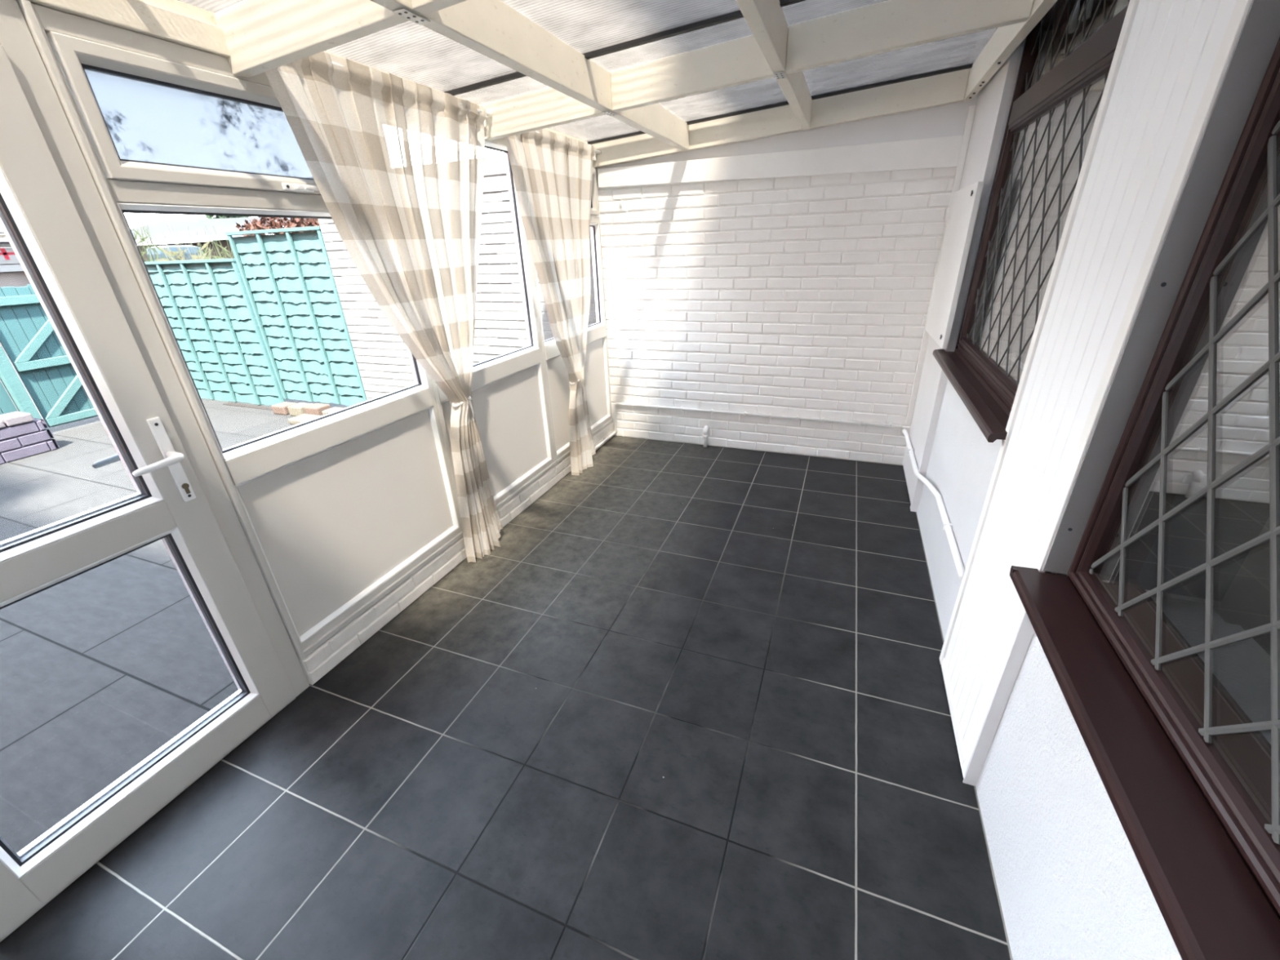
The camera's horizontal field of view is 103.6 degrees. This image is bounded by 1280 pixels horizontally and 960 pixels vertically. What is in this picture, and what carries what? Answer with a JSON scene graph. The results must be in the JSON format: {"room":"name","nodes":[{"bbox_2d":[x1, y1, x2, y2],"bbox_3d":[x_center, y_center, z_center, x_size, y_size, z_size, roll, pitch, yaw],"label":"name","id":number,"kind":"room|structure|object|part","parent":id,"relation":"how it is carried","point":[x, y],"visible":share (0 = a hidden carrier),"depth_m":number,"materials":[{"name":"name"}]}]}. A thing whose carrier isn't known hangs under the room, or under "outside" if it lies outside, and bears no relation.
{"room":"sunroom","nodes":[
{"label":"sunroom","id":0,"kind":"room"},
{"bbox_2d":[0,346,353,853],"bbox_3d":[-11.802,-1.372,7.794,23.940,0.100,26.000,8,27,20],"label":"patio","id":1,"kind":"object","parent":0,"point":[101,667],"depth_m":2.31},
{"bbox_2d":[0,381,17,414],"bbox_3d":[-6.617,-0.796,4.485,0.060,1.320,1.260,8,27,20],"label":"fence","id":2,"kind":"object","parent":1,"relation":"on","point":[6,406],"visible":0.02,"depth_m":5.09,"materials":[{"name":"teal wood"}]},
{"bbox_2d":[0,225,30,346],"bbox_3d":[-17.207,-3.558,9.115,4.420,3.100,11.300,8,27,20],"label":"house","id":3,"kind":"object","parent":1,"relation":"on","point":[11,273],"visible":0.02,"depth_m":11.39,"materials":[{"name":"white"}]},
{"bbox_2d":[0,248,17,259],"bbox_3d":[-14.226,-5.062,11.286,0.015,0.240,0.520,8,27,20],"label":"flag","id":4,"kind":"object","parent":3,"relation":"attached to","point":[5,253],"visible":0.67,"depth_m":11.32,"materials":[{"name":"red fabric"}]},
{"bbox_2d":[0,345,47,429],"bbox_3d":[-6.369,-1.105,5.051,0.100,1.380,0.100,8,27,20],"label":"gate post","id":5,"kind":"object","parent":1,"relation":"on","point":[9,378],"visible":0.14,"depth_m":5.11,"materials":[{"name":"teal wood"}]},
{"bbox_2d":[0,284,97,427],"bbox_3d":[-6.102,-1.453,5.620,0.067,1.407,1.270,8,27,20],"label":"gate","id":6,"kind":"object","parent":5,"relation":"attached to","point":[28,337],"visible":0.33,"depth_m":5.26,"materials":[{"name":"teal wood"}]},
{"bbox_3d":[-6.114,-1.955,5.369,0.044,0.080,1.250,8,27,20],"label":"ledge rail","id":7,"kind":"part","parent":6,"relation":"part of","materials":[{"name":"teal wood"}]},
{"bbox_3d":[-6.093,-1.394,5.632,0.044,0.080,1.250,8,27,20],"label":"ledge rail","id":8,"kind":"part","parent":6,"relation":"part of","materials":[{"name":"teal wood"}]},
{"bbox_3d":[-6.073,-0.863,5.882,0.044,0.075,1.250,8,27,20],"label":"ledge rail","id":9,"kind":"part","parent":6,"relation":"part of","materials":[{"name":"teal wood"}]},
{"bbox_2d":[0,411,59,464],"bbox_3d":[-6.051,-0.174,4.221,0.250,0.380,1.578,8,27,20],"label":"brick wall","id":10,"kind":"structure","parent":1,"relation":"on","point":[22,435],"depth_m":4.68,"materials":[{"name":"purple brick"}]},
{"bbox_2d":[126,213,179,262],"bbox_3d":[-6.973,-2.637,7.274,1.062,2.302,0.686,8,27,20],"label":"plant","id":11,"kind":"object","parent":1,"relation":"on","point":[143,239],"visible":0.13,"depth_m":7.01,"materials":[{"name":"green plant"}]},
{"bbox_2d":[146,244,203,261],"bbox_3d":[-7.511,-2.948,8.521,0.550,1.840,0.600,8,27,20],"label":"car","id":12,"kind":"object","parent":1,"relation":"on","point":[173,248],"visible":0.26,"depth_m":7.98,"materials":[{"name":"silver metal"}]},
{"bbox_2d":[154,220,213,261],"bbox_3d":[-5.984,-2.414,6.979,1.146,2.083,0.562,8,27,20],"label":"plant","id":13,"kind":"object","parent":1,"relation":"on","point":[194,256],"visible":0.08,"depth_m":6.66,"materials":[{"name":"plant"}]},
{"bbox_2d":[130,217,290,261],"bbox_3d":[-14.486,-7.299,16.992,8.200,2.980,2.470,8,27,20],"label":"bungalow","id":14,"kind":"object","parent":1,"relation":"on","point":[222,225],"visible":0.21,"depth_m":16.29,"materials":[{"name":"grey roof shingle"},{"name":"white painted render"}]},
{"bbox_2d":[191,225,234,259],"bbox_3d":[-6.616,-2.990,8.241,1.206,2.094,0.747,8,27,20],"label":"plant","id":15,"kind":"object","parent":1,"relation":"on","point":[217,245],"visible":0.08,"depth_m":7.95,"materials":[{"name":"green plant"}]},
{"bbox_2d":[144,258,285,405],"bbox_3d":[-5.037,-1.694,5.925,1.790,1.629,0.072,8,27,20],"label":"fence panel","id":16,"kind":"object","parent":1,"relation":"on","point":[206,305],"visible":0.84,"depth_m":5.85,"materials":[{"name":"teal wood"}]},
{"bbox_3d":[-5.065,-2.417,5.585,1.790,0.030,0.072,8,27,20],"label":"rail","id":17,"kind":"part","parent":16,"relation":"part of","materials":[{"name":"teal wood"}]},
{"bbox_2d":[204,215,251,241],"bbox_3d":[-17.099,-9.966,21.442,2.073,4.206,2.164,-16,28,-27],"label":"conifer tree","id":18,"kind":"object","parent":1,"relation":"on","point":[206,216],"visible":0.02,"depth_m":20.60,"materials":[{"name":"green plant"}]},
{"bbox_2d":[222,402,272,410],"bbox_3d":[-4.663,-0.885,6.058,0.950,0.009,0.080,8,27,20],"label":"soil strip","id":19,"kind":"object","parent":1,"relation":"on","point":[228,403],"visible":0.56,"depth_m":6.06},
{"bbox_2d":[235,217,291,236],"bbox_3d":[-6.397,-3.606,9.169,0.968,2.414,0.976,8,27,20],"label":"shrub","id":20,"kind":"object","parent":1,"relation":"on","point":[260,224],"visible":0.16,"depth_m":8.66,"materials":[{"name":"red plant"}]},
{"bbox_2d":[271,401,296,414],"bbox_3d":[-4.055,-0.820,5.763,0.210,0.100,0.170,8,27,20],"label":"brick","id":21,"kind":"object","parent":1,"relation":"on","point":[281,408],"visible":0.79,"depth_m":5.70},
{"bbox_2d":[225,226,367,405],"bbox_3d":[-3.561,-1.656,5.309,1.330,1.764,0.072,8,27,20],"label":"fence panel","id":22,"kind":"object","parent":1,"relation":"on","point":[288,279],"visible":0.95,"depth_m":5.27,"materials":[{"name":"teal wood"}]},
{"bbox_3d":[-3.591,-2.440,4.940,1.330,0.030,0.072,8,27,20],"label":"rail","id":23,"kind":"part","parent":22,"relation":"part of","materials":[{"name":"wood"}]},
{"bbox_2d":[273,217,319,234],"bbox_3d":[-5.586,-3.468,8.865,0.952,2.369,0.902,8,27,20],"label":"shrub","id":24,"kind":"object","parent":1,"relation":"on","point":[295,222],"visible":0.12,"depth_m":8.34,"materials":[{"name":"red plant"}]},
{"bbox_2d":[287,402,312,416],"bbox_3d":[-3.804,-0.791,5.668,0.210,0.112,0.170,8,27,20],"label":"brick","id":25,"kind":"object","parent":1,"relation":"on","point":[295,410],"visible":0.68,"depth_m":5.60,"materials":[{"name":"stone"}]},
{"bbox_2d":[288,413,321,424],"bbox_3d":[-3.383,-0.618,5.327,0.700,0.060,0.200,8,27,20],"label":"edging slab","id":26,"kind":"object","parent":1,"relation":"on","point":[304,417],"visible":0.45,"depth_m":5.35,"materials":[{"name":"stone"}]},
{"bbox_2d":[303,403,330,415],"bbox_3d":[-3.561,-0.764,5.577,0.210,0.124,0.170,8,27,20],"label":"brick","id":27,"kind":"object","parent":1,"relation":"on","point":[316,409],"visible":0.62,"depth_m":5.51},
{"bbox_2d":[321,407,343,415],"bbox_3d":[-3.309,-0.720,5.491,0.210,0.100,0.170,8,27,20],"label":"brick","id":28,"kind":"object","parent":1,"relation":"on","point":[333,409],"visible":0.26,"depth_m":5.45,"materials":[{"name":"stone"}]},
{"bbox_2d":[298,422,613,684],"bbox_3d":[-1.148,0.536,2.376,0.109,0.130,4.840,8,27,20],"label":"baseboard","id":29,"kind":"structure","parent":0,"point":[322,660],"depth_m":2.37,"materials":[{"name":"white paint"}]},
{"bbox_2d":[0,0,309,942],"bbox_3d":[-1.516,0.066,1.148,0.218,2.050,0.939,8,27,20],"label":"door","id":30,"kind":"structure","parent":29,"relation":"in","point":[55,219],"depth_m":1.34,"materials":[{"name":"white plastic"}]},
{"bbox_3d":[-1.476,-0.066,1.439,0.061,0.026,0.126,8,27,20],"label":"outside lever handle","id":31,"kind":"part","parent":30,"relation":"part of","materials":[{"name":"grey metal"}]},
{"bbox_3d":[-1.329,-0.046,1.386,0.061,0.026,0.126,8,27,20],"label":"lever handle","id":32,"kind":"part","parent":30,"relation":"part of","materials":[{"name":"white plastic"}]},
{"bbox_3d":[-1.343,-0.056,1.447,0.010,0.255,0.030,8,27,20],"label":"handle plate","id":33,"kind":"part","parent":30,"relation":"part of","materials":[{"name":"white plastic"}]},
{"bbox_2d":[16,0,305,660],"bbox_3d":[-1.351,-0.190,1.525,0.084,1.919,0.016,8,27,20],"label":"trim","id":34,"kind":"structure","parent":29,"relation":"attached to","point":[26,8],"depth_m":1.35,"materials":[{"name":"white plastic"}]},
{"bbox_2d":[31,3,462,657],"bbox_3d":[-1.169,-0.381,1.918,0.104,1.919,0.953,8,27,20],"label":"window","id":35,"kind":"structure","parent":29,"relation":"in","point":[341,508],"depth_m":1.71,"materials":[{"name":"white plastic"}]},
{"bbox_3d":[-1.206,-1.077,1.594,0.073,0.289,0.894,8,27,20],"label":"opening sash","id":36,"kind":"part","parent":35,"relation":"part of","materials":[{"name":"white plastic"}]},
{"bbox_3d":[-1.205,-1.076,1.594,0.004,0.201,0.806,8,27,20],"label":"glass pane","id":37,"kind":"part","parent":35,"relation":"part of","materials":[{"name":"clear glass"}]},
{"bbox_3d":[-1.142,-0.978,1.685,0.008,0.022,0.110,8,27,20],"label":"casement handle","id":38,"kind":"part","parent":35,"relation":"part of","materials":[{"name":"white plastic"}]},
{"bbox_3d":[-1.113,-0.996,1.721,0.018,0.016,0.133,8,27,20],"label":"lever","id":39,"kind":"part","parent":35,"relation":"part of","materials":[{"name":"white plastic"}]},
{"bbox_3d":[-1.178,0.126,2.167,0.046,0.662,0.909,8,27,20],"label":"dado panel","id":40,"kind":"part","parent":35,"relation":"part of","materials":[{"name":"white plastic"}]},
{"bbox_3d":[-1.142,0.473,2.322,0.066,0.025,0.947,8,27,20],"label":"trim","id":41,"kind":"part","parent":35,"relation":"part of","materials":[{"name":"white plastic"}]},
{"bbox_2d":[431,136,556,515],"bbox_3d":[-0.830,-0.780,2.738,0.080,1.919,0.988,8,27,20],"label":"window","id":42,"kind":"structure","parent":29,"relation":"in","point":[510,397],"depth_m":3.01,"materials":[{"name":"white plastic"}]},
{"bbox_3d":[-0.830,-0.267,2.974,0.046,0.662,0.919,8,27,20],"label":"dado panel","id":43,"kind":"part","parent":42,"relation":"part of","materials":[{"name":"white plastic"}]},
{"bbox_3d":[-0.791,0.076,3.137,0.066,0.025,0.982,8,27,20],"label":"trim","id":44,"kind":"part","parent":42,"relation":"part of","materials":[{"name":"white plastic"}]},
{"bbox_2d":[532,160,613,463],"bbox_3d":[-0.476,-1.179,3.560,0.080,1.919,0.968,8,27,20],"label":"window","id":45,"kind":"structure","parent":29,"relation":"in","point":[596,371],"depth_m":3.77,"materials":[{"name":"white plastic"}]},
{"bbox_3d":[-0.472,-0.671,3.807,0.046,0.662,0.923,8,27,20],"label":"dado panel","id":46,"kind":"part","parent":45,"relation":"part of","materials":[{"name":"white plastic"}]},
{"bbox_3d":[-0.438,-0.324,3.959,0.066,0.025,0.962,8,27,20],"label":"trim","id":47,"kind":"part","parent":45,"relation":"part of","materials":[{"name":"white plastic"}]},
{"bbox_3d":[-0.501,-1.874,3.233,0.073,0.289,0.908,8,27,20],"label":"opening sash","id":48,"kind":"part","parent":45,"relation":"part of","materials":[{"name":"white plastic"}]},
{"bbox_2d":[0,435,1013,959],"bbox_3d":[0.082,0.773,1.998,2.670,0.060,4.900,8,27,20],"label":"floor","id":49,"kind":"structure","parent":0,"point":[690,702],"depth_m":1.61,"materials":[{"name":"tile"}]},
{"bbox_2d":[702,425,708,447],"bbox_3d":[0.532,-0.353,4.080,0.042,0.175,0.052,8,27,20],"label":"pipe stub","id":50,"kind":"object","parent":49,"relation":"on","point":[706,428],"visible":1,"depth_m":4.06,"materials":[{"name":"white plastic"}]},
{"bbox_2d":[177,0,997,144],"bbox_3d":[-0.180,-1.304,1.130,2.555,0.197,5.050,8,27,20],"label":"ceiling","id":51,"kind":"structure","parent":0,"point":[614,34],"depth_m":1.96,"materials":[{"name":"clear"}]},
{"bbox_2d":[213,0,408,78],"bbox_3d":[-0.896,-1.246,1.356,0.650,0.182,0.044,8,27,20],"label":"rafter","id":52,"kind":"object","parent":51,"relation":"attached to","point":[261,36],"visible":1,"depth_m":1.37,"materials":[{"name":"white wood"}]},
{"bbox_2d":[410,0,466,14],"bbox_3d":[-0.228,-1.199,1.091,0.696,0.185,0.044,8,27,20],"label":"rafter","id":53,"kind":"object","parent":51,"relation":"attached to","point":[423,6],"visible":1,"depth_m":1.22,"materials":[{"name":"white wood"}]},
{"bbox_2d":[370,0,688,151],"bbox_3d":[-0.564,-1.230,1.248,0.044,0.145,4.771,8,27,20],"label":"purlin","id":54,"kind":"object","parent":51,"relation":"attached to","point":[494,29],"visible":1,"depth_m":1.69,"materials":[{"name":"white wood"}]},
{"bbox_3d":[-0.570,-1.157,1.258,0.036,0.002,0.090,8,27,20],"label":"nail plate","id":55,"kind":"part","parent":54,"relation":"part of","materials":[{"name":"silver metal"}]},
{"bbox_3d":[-0.137,-1.647,2.265,0.036,0.002,0.090,8,27,20],"label":"nail plate","id":56,"kind":"part","parent":54,"relation":"part of","materials":[{"name":"silver metal"}]},
{"bbox_2d":[480,87,605,140],"bbox_3d":[-0.463,-1.736,2.362,0.650,0.182,0.044,8,27,20],"label":"rafter","id":57,"kind":"object","parent":51,"relation":"attached to","point":[545,108],"visible":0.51,"depth_m":2.36,"materials":[{"name":"white wood"}]},
{"bbox_2d":[610,35,774,112],"bbox_3d":[0.205,-1.688,2.097,0.696,0.185,0.044,8,27,20],"label":"rafter","id":58,"kind":"object","parent":51,"relation":"attached to","point":[740,61],"visible":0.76,"depth_m":2.08,"materials":[{"name":"white wood"}]},
{"bbox_2d":[735,0,812,128],"bbox_3d":[0.126,-1.181,0.975,0.044,0.145,4.771,8,27,20],"label":"purlin","id":59,"kind":"object","parent":51,"relation":"attached to","point":[766,19],"visible":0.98,"depth_m":1.79,"materials":[{"name":"white wood"}]},
{"bbox_3d":[0.553,-1.598,1.992,0.036,0.002,0.090,8,27,20],"label":"nail plate","id":60,"kind":"part","parent":59,"relation":"part of","materials":[{"name":"silver metal"}]},
{"bbox_2d":[785,0,1033,74],"bbox_3d":[0.936,-1.637,1.808,0.785,0.191,0.044,8,27,20],"label":"rafter","id":61,"kind":"object","parent":51,"relation":"attached to","point":[889,25],"visible":1,"depth_m":1.81,"materials":[{"name":"white wood"}]},
{"bbox_2d":[317,93,977,465],"bbox_3d":[-0.506,-1.472,4.150,5.190,2.410,0.243,8,27,20],"label":"wall","id":62,"kind":"structure","parent":0,"point":[809,296],"depth_m":3.59,"materials":[{"name":"white brick"}]},
{"bbox_2d":[595,402,902,449],"bbox_3d":[0.703,-0.288,3.730,2.216,0.285,0.558,8,27,20],"label":"pipe","id":63,"kind":"object","parent":62,"relation":"attached to","point":[797,418],"visible":1,"depth_m":3.89,"materials":[{"name":"white plastic"}]},
{"bbox_2d":[597,134,963,187],"bbox_3d":[0.763,-1.982,3.200,2.265,0.153,0.028,8,27,20],"label":"trim","id":64,"kind":"structure","parent":62,"relation":"attached to","point":[937,152],"depth_m":3.10,"materials":[{"name":"white wood"}]},
{"bbox_2d":[591,68,969,168],"bbox_3d":[0.713,-2.188,3.107,2.223,0.285,0.046,8,27,20],"label":"rafter","id":65,"kind":"object","parent":62,"relation":"attached to","point":[948,88],"visible":0.86,"depth_m":2.99,"materials":[{"name":"white wood"}]},
{"bbox_2d":[906,105,976,423],"bbox_3d":[1.828,-1.208,3.108,0.032,1.800,0.026,8,27,20],"label":"trim","id":66,"kind":"structure","parent":62,"relation":"attached to","point":[971,113],"depth_m":3.01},
{"bbox_2d":[916,37,1278,959],"bbox_3d":[0.762,-1.386,-0.060,0.540,5.550,6.900,8,27,20],"label":"wall","id":67,"kind":"structure","parent":0,"point":[1071,882],"depth_m":1.11,"materials":[{"name":"white painted render"}]},
{"bbox_2d":[910,367,947,511],"bbox_3d":[1.630,-0.234,2.837,0.036,0.918,0.046,8,27,20],"label":"trim","id":68,"kind":"structure","parent":67,"relation":"attached to","point":[942,380],"depth_m":2.82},
{"bbox_2d":[902,429,964,579],"bbox_3d":[1.527,0.013,2.699,0.051,0.128,1.900,7,27,18],"label":"cable conduit","id":69,"kind":"object","parent":67,"relation":"attached to","point":[947,526],"visible":0.96,"depth_m":2.29,"materials":[{"name":"white plastic"}]},
{"bbox_2d":[925,181,984,349],"bbox_3d":[1.690,-1.158,2.758,0.031,0.767,0.740,8,27,20],"label":"panel","id":70,"kind":"object","parent":67,"relation":"attached to","point":[965,202],"visible":1,"depth_m":2.62,"materials":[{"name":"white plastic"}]},
{"bbox_2d":[902,42,1022,502],"bbox_3d":[1.743,-0.999,2.858,0.030,2.260,0.690,8,27,20],"label":"trim","id":71,"kind":"structure","parent":67,"relation":"attached to","point":[992,102],"depth_m":2.54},
{"bbox_2d":[963,0,1057,101],"bbox_3d":[0.940,-1.131,0.678,0.112,0.145,4.818,8,27,20],"label":"rafter","id":72,"kind":"object","parent":67,"relation":"attached to","point":[1005,40],"depth_m":2.08,"materials":[{"name":"white wood"}]},
{"bbox_2d":[932,0,1129,442],"bbox_3d":[1.474,-1.044,1.775,0.357,1.480,1.363,8,27,20],"label":"window","id":73,"kind":"structure","parent":67,"relation":"in","point":[1060,72],"depth_m":2.08,"materials":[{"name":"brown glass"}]},
{"bbox_3d":[1.354,-0.410,2.135,0.047,0.036,1.363,8,27,20],"label":"sill","id":74,"kind":"part","parent":73,"relation":"part of","materials":[{"name":"brown wood"}]},
{"bbox_3d":[1.422,-0.873,1.875,0.004,0.858,1.113,8,27,20],"label":"glass pane","id":75,"kind":"part","parent":73,"relation":"part of","materials":[{"name":"clear glass"}]},
{"bbox_3d":[1.443,-0.870,1.867,0.094,0.918,1.173,8,27,20],"label":"casement sash","id":76,"kind":"part","parent":73,"relation":"part of","materials":[{"name":"brown wood"}]},
{"bbox_2d":[1067,0,1079,34],"bbox_3d":[1.553,-1.682,1.792,0.030,0.145,0.032,8,27,20],"label":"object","id":77,"kind":"object","parent":73,"relation":"attached to","point":[1073,24],"visible":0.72,"depth_m":1.80,"materials":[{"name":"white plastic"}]},
{"bbox_2d":[1078,0,1093,21],"bbox_3d":[1.506,-1.629,1.683,0.030,0.145,0.032,8,27,20],"label":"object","id":78,"kind":"object","parent":73,"relation":"attached to","point":[1089,7],"visible":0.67,"depth_m":1.70,"materials":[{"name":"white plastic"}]},
{"bbox_2d":[939,0,1279,786],"bbox_3d":[1.065,-0.153,1.290,0.055,2.150,0.526,8,27,20],"label":"pillar","id":79,"kind":"structure","parent":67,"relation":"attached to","point":[1184,78],"depth_m":1.10,"materials":[{"name":"white wood"}]},
{"bbox_3d":[1.089,0.789,1.742,0.024,0.040,0.446,8,27,20],"label":"rail","id":80,"kind":"part","parent":79,"relation":"part of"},
{"bbox_2d":[1008,37,1279,959],"bbox_3d":[0.741,0.038,0.099,0.413,1.440,1.890,8,27,20],"label":"window","id":81,"kind":"structure","parent":67,"relation":"in","point":[1191,485],"depth_m":0.84,"materials":[{"name":"glass"},{"name":"dark brown painted timber"},{"name":"grey lead"}]},
{"bbox_3d":[0.933,0.228,1.226,0.052,0.030,0.018,8,27,20],"label":"sill","id":82,"kind":"part","parent":81,"relation":"part of","materials":[{"name":"brown wood"}]},
{"bbox_3d":[0.617,0.616,0.424,0.105,0.036,1.873,8,27,20],"label":"sill","id":83,"kind":"part","parent":81,"relation":"part of","materials":[{"name":"brown wood"}]},
{"bbox_3d":[0.847,0.657,0.349,0.230,0.100,1.820,8,27,20],"label":"sill","id":84,"kind":"part","parent":81,"relation":"part of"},
{"bbox_2d":[1015,0,1279,656],"bbox_3d":[2.980,0.054,0.343,3.680,2.550,5.400,8,27,20],"label":"wall","id":85,"kind":"structure","parent":0,"point":[1246,603],"depth_m":1.29,"materials":[{"name":"white paint"}]},
{"bbox_3d":[-1.006,0.715,-0.555,2.405,2.290,0.120,8,27,20],"label":"wall","id":86,"kind":"structure","parent":0,"visible":0},
{"bbox_2d":[27,0,594,159],"bbox_3d":[-1.224,-1.280,1.496,0.104,0.066,4.792,8,27,20],"label":"trim","id":87,"kind":"structure","parent":86,"relation":"attached to","point":[138,16],"depth_m":1.29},
{"bbox_2d":[138,0,587,143],"bbox_3d":[-1.237,-1.330,1.478,0.080,0.039,4.792,8,27,20],"label":"trim","id":88,"kind":"structure","parent":86,"relation":"attached to","point":[175,6],"depth_m":1.39,"materials":[{"name":"white wood"}]},
{"bbox_2d":[331,61,492,127],"bbox_3d":[-0.941,-1.511,1.962,0.048,0.055,1.149,8,27,20],"label":"curtain rod","id":89,"kind":"object","parent":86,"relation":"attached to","point":[488,114],"visible":0.2,"depth_m":2.39,"materials":[{"name":"white metal"}]},
{"bbox_2d":[264,51,502,562],"bbox_3d":[-0.875,-0.572,2.359,0.106,2.119,1.108,8,27,20],"label":"curtain","id":90,"kind":"object","parent":89,"relation":"hanging from","point":[396,163],"visible":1,"depth_m":2.08,"materials":[{"name":"beige fabric"}]},
{"bbox_2d":[535,130,600,160],"bbox_3d":[-0.502,-1.998,2.986,0.048,0.055,1.180,8,27,20],"label":"curtain rod","id":91,"kind":"object","parent":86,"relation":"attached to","point":[595,150],"visible":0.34,"depth_m":3.44,"materials":[{"name":"white metal"}]},
{"bbox_2d":[504,128,595,475],"bbox_3d":[-0.439,-1.064,3.382,0.105,2.109,1.060,9,27,21],"label":"curtain","id":92,"kind":"object","parent":91,"relation":"hanging from","point":[553,175],"visible":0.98,"depth_m":3.15,"materials":[{"name":"beige fabric"}]}
]}

